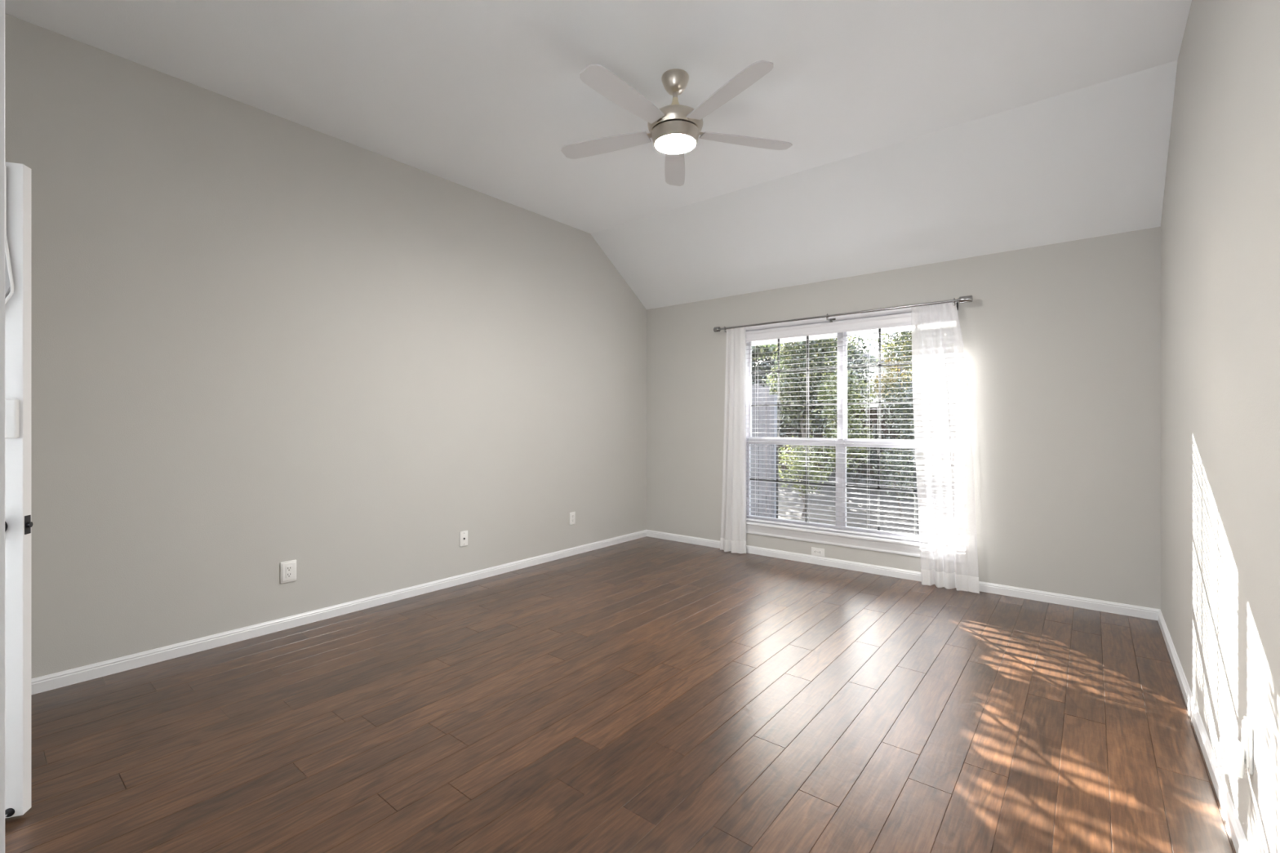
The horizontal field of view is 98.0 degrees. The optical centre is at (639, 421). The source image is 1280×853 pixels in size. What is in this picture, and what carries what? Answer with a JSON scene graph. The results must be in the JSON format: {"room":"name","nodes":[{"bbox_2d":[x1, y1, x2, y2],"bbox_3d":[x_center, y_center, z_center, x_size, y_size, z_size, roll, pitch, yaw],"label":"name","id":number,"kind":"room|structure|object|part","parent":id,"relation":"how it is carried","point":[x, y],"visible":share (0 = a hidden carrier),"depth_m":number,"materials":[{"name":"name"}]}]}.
{"room":"empty bedroom","nodes":[
{"label":"empty bedroom","id":0,"kind":"room"},
{"bbox_2d":[4,13,646,679],"bbox_3d":[-1.643,-0.286,3.994,0.140,3.032,5.270,0,0,39],"label":"wall","id":1,"kind":"structure","parent":0,"point":[260,340],"depth_m":3.26,"materials":[{"name":"paint"}]},
{"bbox_2d":[280,560,296,583],"bbox_3d":[-2.093,0.892,3.314,0.016,0.126,0.086,0,0,39],"label":"wall outlet","id":2,"kind":"object","parent":1,"relation":"attached to","point":[288,568],"visible":1,"depth_m":3.31,"materials":[{"name":"white plastic"}]},
{"bbox_2d":[285,565,292,577],"bbox_3d":[-2.090,0.892,3.312,0.005,0.068,0.034,0,0,39],"label":"receptacle","id":3,"kind":"object","parent":2,"relation":"attached to","point":[288,568],"depth_m":3.31,"materials":[{"name":"white plastic"}]},
{"bbox_2d":[31,529,646,694],"bbox_3d":[-1.583,1.195,3.946,0.014,0.069,5.270,0,0,39],"label":"baseboard","id":4,"kind":"structure","parent":1,"relation":"attached to","point":[73,676],"depth_m":3.27,"materials":[{"name":"white paint"}]},
{"bbox_2d":[459,530,467,546],"bbox_3d":[-1.341,0.890,4.243,0.016,0.115,0.070,0,0,39],"label":"plate","id":5,"kind":"object","parent":1,"relation":"attached to","point":[463,535],"visible":1,"depth_m":4.24,"materials":[{"name":"white plastic"}]},
{"bbox_2d":[569,511,575,524],"bbox_3d":[-0.623,0.890,5.135,0.009,0.115,0.070,0,0,39],"label":"wall outlet","id":6,"kind":"object","parent":1,"relation":"attached to","point":[572,515],"visible":1,"depth_m":5.13,"materials":[{"name":"white plastic"}]},
{"bbox_2d":[4,0,1191,346],"bbox_3d":[0.130,-1.361,2.848,4.337,1.122,6.000,0,0,39],"label":"ceiling","id":7,"kind":"structure","parent":0,"point":[920,132],"depth_m":3.10,"materials":[{"name":"paint"}]},
{"bbox_2d":[560,60,792,186],"bbox_3d":[0.150,-1.621,2.867,1.279,0.363,1.220,0,0,39],"label":"ceiling fan","id":8,"kind":"object","parent":7,"relation":"hanging from","point":[674,129],"visible":1,"depth_m":2.82,"materials":[{"name":"silver metal"}]},
{"bbox_3d":[-0.194,-1.520,3.054,0.512,0.007,0.123,0,-9,22],"label":"blade","id":9,"kind":"part","parent":8,"relation":"part of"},
{"bbox_3d":[-0.072,-1.520,2.592,0.123,0.006,0.512,-12,-7,39],"label":"blade","id":10,"kind":"part","parent":8,"relation":"part of","materials":[{"name":"white wood"}]},
{"bbox_3d":[0.207,-1.520,3.312,0.123,0.006,0.512,9,1,4],"label":"blade","id":11,"kind":"part","parent":8,"relation":"part of","materials":[{"name":"white wood"}]},
{"bbox_3d":[0.184,-1.446,2.907,0.210,0.014,0.210,0,0,39],"label":"lamp glass","id":12,"kind":"part","parent":8,"relation":"part of","materials":[{"name":"white glass"}]},
{"bbox_3d":[0.404,-1.520,2.565,0.123,0.006,0.512,-11,6,-32],"label":"blade","id":13,"kind":"part","parent":8,"relation":"part of","materials":[{"name":"white wood"}]},
{"bbox_3d":[0.577,-1.520,3.010,0.512,0.006,0.123,0,9,-14],"label":"blade","id":14,"kind":"part","parent":8,"relation":"part of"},
{"bbox_2d":[4,536,1235,852],"bbox_3d":[-0.050,1.255,2.627,4.117,0.050,5.450,0,0,39],"label":"floor","id":15,"kind":"structure","parent":0,"point":[644,695],"depth_m":2.19,"materials":[{"name":"brown wood"}]},
{"bbox_2d":[646,226,1160,609],"bbox_3d":[1.691,0.110,4.775,4.337,2.640,0.140,0,0,39],"label":"wall","id":16,"kind":"structure","parent":0,"point":[1062,340],"depth_m":3.87,"materials":[{"name":"paint"}]},
{"bbox_2d":[811,546,824,556],"bbox_3d":[1.536,1.124,4.805,0.115,0.070,0.009,0,0,39],"label":"wall outlet","id":17,"kind":"object","parent":16,"relation":"attached to","point":[815,551],"visible":1,"depth_m":4.80,"materials":[{"name":"white plastic"}]},
{"bbox_2d":[713,295,973,332],"bbox_3d":[1.576,-0.872,4.704,2.152,0.079,0.116,0,0,39],"label":"curtain rod","id":18,"kind":"object","parent":16,"relation":"attached to","point":[967,299],"visible":0.94,"depth_m":4.44,"materials":[{"name":"silver metal"}]},
{"bbox_2d":[720,327,746,553],"bbox_3d":[0.869,0.172,5.220,0.296,2.100,0.066,0,0,39],"label":"sheer curtain","id":19,"kind":"object","parent":18,"relation":"hanging from","point":[733,520],"visible":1,"depth_m":5.20,"materials":[{"name":"white fabric"}]},
{"bbox_2d":[911,302,979,593],"bbox_3d":[2.247,0.172,4.110,0.454,2.100,0.081,0,0,39],"label":"sheer curtain","id":20,"kind":"object","parent":18,"relation":"hanging from","point":[944,455],"visible":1,"depth_m":4.11,"materials":[{"name":"white fabric"}]},
{"bbox_2d":[745,302,958,557],"bbox_3d":[1.697,0.069,4.733,1.890,1.949,0.167,0,0,39],"label":"window","id":21,"kind":"structure","parent":16,"relation":"in","point":[903,547],"depth_m":4.75,"materials":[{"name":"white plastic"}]},
{"bbox_3d":[1.367,0.549,5.043,0.823,0.678,0.004,0,0,39],"label":"pane","id":22,"kind":"part","parent":21,"relation":"part of","materials":[{"name":"clear glass"}]},
{"bbox_3d":[1.367,0.544,5.043,0.863,0.778,0.028,0,0,39],"label":"sash","id":23,"kind":"part","parent":21,"relation":"part of","materials":[{"name":"white plastic"}]},
{"bbox_3d":[1.386,-0.354,5.066,0.863,1.078,0.028,0,0,39],"label":"sash","id":24,"kind":"part","parent":21,"relation":"part of","materials":[{"name":"white plastic"}]},
{"bbox_2d":[745,312,919,542],"bbox_3d":[1.685,0.020,4.718,1.754,1.816,0.069,0,0,39],"label":"window blind","id":25,"kind":"object","parent":21,"relation":"attached to","point":[899,319],"visible":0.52,"depth_m":4.71,"materials":[{"name":"white plastic"}]},
{"bbox_3d":[1.690,0.076,4.724,1.542,1.672,0.054,0,0,39],"label":"ladder cord","id":26,"kind":"part","parent":25,"relation":"part of","materials":[{"name":"white plastic"}]},
{"bbox_3d":[1.690,0.920,4.724,1.754,0.016,0.052,0,0,39],"label":"rail","id":27,"kind":"part","parent":25,"relation":"part of","materials":[{"name":"white plastic"}]},
{"bbox_3d":[1.690,0.989,4.723,1.890,0.109,0.142,0,0,39],"label":"sill","id":28,"kind":"part","parent":21,"relation":"part of","materials":[{"name":"white paint"}]},
{"bbox_3d":[2.089,-0.354,4.496,0.859,1.078,0.028,0,0,39],"label":"sash","id":29,"kind":"part","parent":21,"relation":"part of","materials":[{"name":"white plastic"}]},
{"bbox_3d":[2.070,0.544,4.473,0.859,0.778,0.028,0,0,39],"label":"sash","id":30,"kind":"part","parent":21,"relation":"part of","materials":[{"name":"white plastic"}]},
{"bbox_2d":[646,529,1159,620],"bbox_3d":[1.643,1.195,4.715,4.057,0.069,0.014,0,0,39],"label":"baseboard","id":31,"kind":"structure","parent":16,"relation":"attached to","point":[1133,611],"depth_m":4.30,"materials":[{"name":"white paint"}]},
{"bbox_2d":[1160,0,1279,852],"bbox_3d":[1.619,-0.286,1.352,0.140,3.032,5.270,0,0,39],"label":"wall","id":32,"kind":"structure","parent":0,"point":[1220,220],"depth_m":1.73,"materials":[{"name":"paint"}]},
{"bbox_2d":[1157,609,1251,852],"bbox_3d":[1.559,1.195,1.401,0.014,0.069,5.270,0,0,39],"label":"baseboard","id":33,"kind":"structure","parent":32,"relation":"attached to","point":[1239,841],"depth_m":1.97,"materials":[{"name":"white paint"}]},
{"bbox_2d":[1241,715,1253,774],"bbox_3d":[1.651,0.878,1.515,0.015,0.125,0.080,0,0,39],"label":"wall outlet","id":34,"kind":"object","parent":32,"relation":"attached to","point":[1246,728],"visible":0.89,"depth_m":1.49,"materials":[{"name":"white plastic"}]},
{"bbox_2d":[1217,736,1244,778],"bbox_3d":[1.629,0.921,1.532,0.046,0.082,0.058,0,0,39],"label":"plug","id":35,"kind":"object","parent":34,"relation":"attached to","point":[1231,751],"visible":1,"depth_m":1.51,"materials":[{"name":"white plastic"}]},
{"bbox_2d":[1241,728,1245,759],"bbox_3d":[1.649,0.878,1.517,0.005,0.068,0.034,0,0,39],"label":"electrical outlet","id":36,"kind":"object","parent":34,"relation":"attached to","point":[1243,730],"depth_m":1.51,"materials":[{"name":"white plastic"}]},
{"bbox_3d":[-1.715,-0.286,0.571,4.337,3.032,0.140,0,0,39],"label":"wall","id":37,"kind":"structure","parent":0,"visible":0},
{"bbox_2d":[0,0,4,852],"bbox_3d":[-1.348,0.209,0.772,0.052,2.014,0.614,0,0,39],"label":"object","id":38,"kind":"structure","parent":37,"relation":"in","point":[2,2],"depth_m":1.00,"materials":[{"name":"white paint"}]},
{"bbox_2d":[4,161,32,817],"bbox_3d":[-2.274,0.209,1.616,0.779,2.014,0.161,0,0,-19],"label":"door","id":39,"kind":"structure","parent":37,"relation":"in","point":[18,523],"depth_m":1.72,"materials":[{"name":"white paint"}]},
{"bbox_3d":[-1.956,0.321,1.670,0.054,0.054,0.062,0,0,-19],"label":"knob","id":40,"kind":"part","parent":39,"relation":"part of","materials":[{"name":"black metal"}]},
{"bbox_2d":[4,808,14,817],"bbox_3d":[-1.924,1.200,1.668,0.026,0.026,0.088,0,0,-18],"label":"door stop","id":41,"kind":"object","parent":39,"relation":"attached to","point":[9,812],"visible":0.78,"depth_m":1.71,"materials":[{"name":"black rubber"}]},
{"bbox_2d":[4,165,19,438],"bbox_3d":[-2.075,-0.378,1.675,0.334,0.855,0.062,0,0,-19],"label":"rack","id":42,"kind":"object","parent":39,"relation":"hanging from","point":[11,406],"visible":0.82,"depth_m":1.70,"materials":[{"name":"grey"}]},
{"bbox_3d":[-2.077,-0.535,1.655,0.318,0.490,0.010,0,0,-19],"label":"panel","id":43,"kind":"part","parent":42,"relation":"part of","materials":[{"name":"grey"}]},
{"label":"outside","id":44,"kind":"structure","parent":0,"visible":0},
{"bbox_2d":[777,462,919,534],"bbox_3d":[18.998,1.530,29.363,80.000,0.100,59.860,0,0,39],"label":"ground","id":45,"kind":"structure","parent":44,"point":[833,479],"depth_m":9.83,"materials":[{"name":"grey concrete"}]},
{"bbox_2d":[750,384,768,516],"bbox_3d":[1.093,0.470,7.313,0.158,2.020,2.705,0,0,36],"label":"neighboring building","id":46,"kind":"structure","parent":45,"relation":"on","point":[762,392],"depth_m":8.10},
{"bbox_2d":[751,343,781,360],"bbox_3d":[1.107,-1.199,10.209,3.259,5.360,1.188,0,0,39],"label":"tree","id":47,"kind":"object","parent":45,"relation":"on","point":[761,349],"visible":0.06,"depth_m":9.30,"materials":[{"name":"green plant"}]},
{"bbox_2d":[768,394,777,518],"bbox_3d":[2.010,0.535,8.448,0.144,1.890,0.144,0,0,39],"label":"fence post","id":48,"kind":"object","parent":45,"relation":"on","point":[772,400],"visible":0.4,"depth_m":8.40,"materials":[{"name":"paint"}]},
{"bbox_2d":[777,433,832,516],"bbox_3d":[2.531,0.833,8.633,0.892,1.305,0.787,0,0,39],"label":"shrub","id":49,"kind":"object","parent":45,"relation":"on","point":[801,454],"visible":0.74,"depth_m":8.56,"materials":[{"name":"green plant"}]},
{"bbox_2d":[762,335,858,499],"bbox_3d":[3.220,-0.337,10.664,1.924,3.649,1.193,0,0,39],"label":"tree","id":50,"kind":"object","parent":45,"relation":"on","point":[802,415],"visible":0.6,"depth_m":10.54,"materials":[{"name":"green plant"}]},
{"bbox_2d":[751,335,878,475],"bbox_3d":[3.915,-0.713,15.464,5.408,4.405,1.600,0,0,39],"label":"tree","id":51,"kind":"object","parent":45,"relation":"on","point":[768,364],"visible":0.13,"depth_m":14.90,"materials":[{"name":"green plant"}]},
{"bbox_2d":[754,348,913,464],"bbox_3d":[8.252,-0.800,22.213,6.000,4.560,7.100,0,0,39],"label":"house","id":52,"kind":"structure","parent":45,"relation":"on","point":[876,371],"depth_m":18.43,"materials":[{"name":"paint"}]},
{"bbox_2d":[813,365,876,511],"bbox_3d":[3.407,0.278,9.220,0.940,2.424,0.817,0,0,39],"label":"tree","id":53,"kind":"object","parent":45,"relation":"on","point":[852,379],"visible":0.62,"depth_m":9.14,"materials":[{"name":"green plant"}]},
{"bbox_2d":[777,406,914,476],"bbox_3d":[6.393,0.530,15.391,14.000,1.900,0.158,0,0,39],"label":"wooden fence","id":54,"kind":"object","parent":45,"relation":"on","point":[872,411],"visible":0.03,"depth_m":15.40,"materials":[{"name":"wood"}]},
{"bbox_2d":[816,417,914,491],"bbox_3d":[4.901,0.693,11.716,2.534,1.581,1.031,0,0,39],"label":"shrub","id":55,"kind":"object","parent":45,"relation":"on","point":[873,457],"visible":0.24,"depth_m":11.65,"materials":[{"name":"green plant"}]},
{"bbox_2d":[869,339,911,488],"bbox_3d":[5.677,-0.202,12.200,1.279,3.380,1.019,0,0,39],"label":"tree","id":56,"kind":"object","parent":45,"relation":"on","point":[887,379],"visible":0.23,"depth_m":12.18,"materials":[{"name":"green plant"}]},
{"bbox_2d":[872,330,914,439],"bbox_3d":[5.360,-0.510,10.211,2.063,4.004,1.344,0,0,34],"label":"tree","id":57,"kind":"object","parent":45,"relation":"on","point":[900,413],"visible":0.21,"depth_m":10.35,"materials":[{"name":"green plant"}]},
{"bbox_2d":[871,448,917,517],"bbox_3d":[4.314,0.898,8.567,1.372,1.186,0.771,0,0,30],"label":"shrub","id":58,"kind":"object","parent":45,"relation":"on","point":[894,468],"visible":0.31,"depth_m":8.65,"materials":[{"name":"green plant"}]}
]}

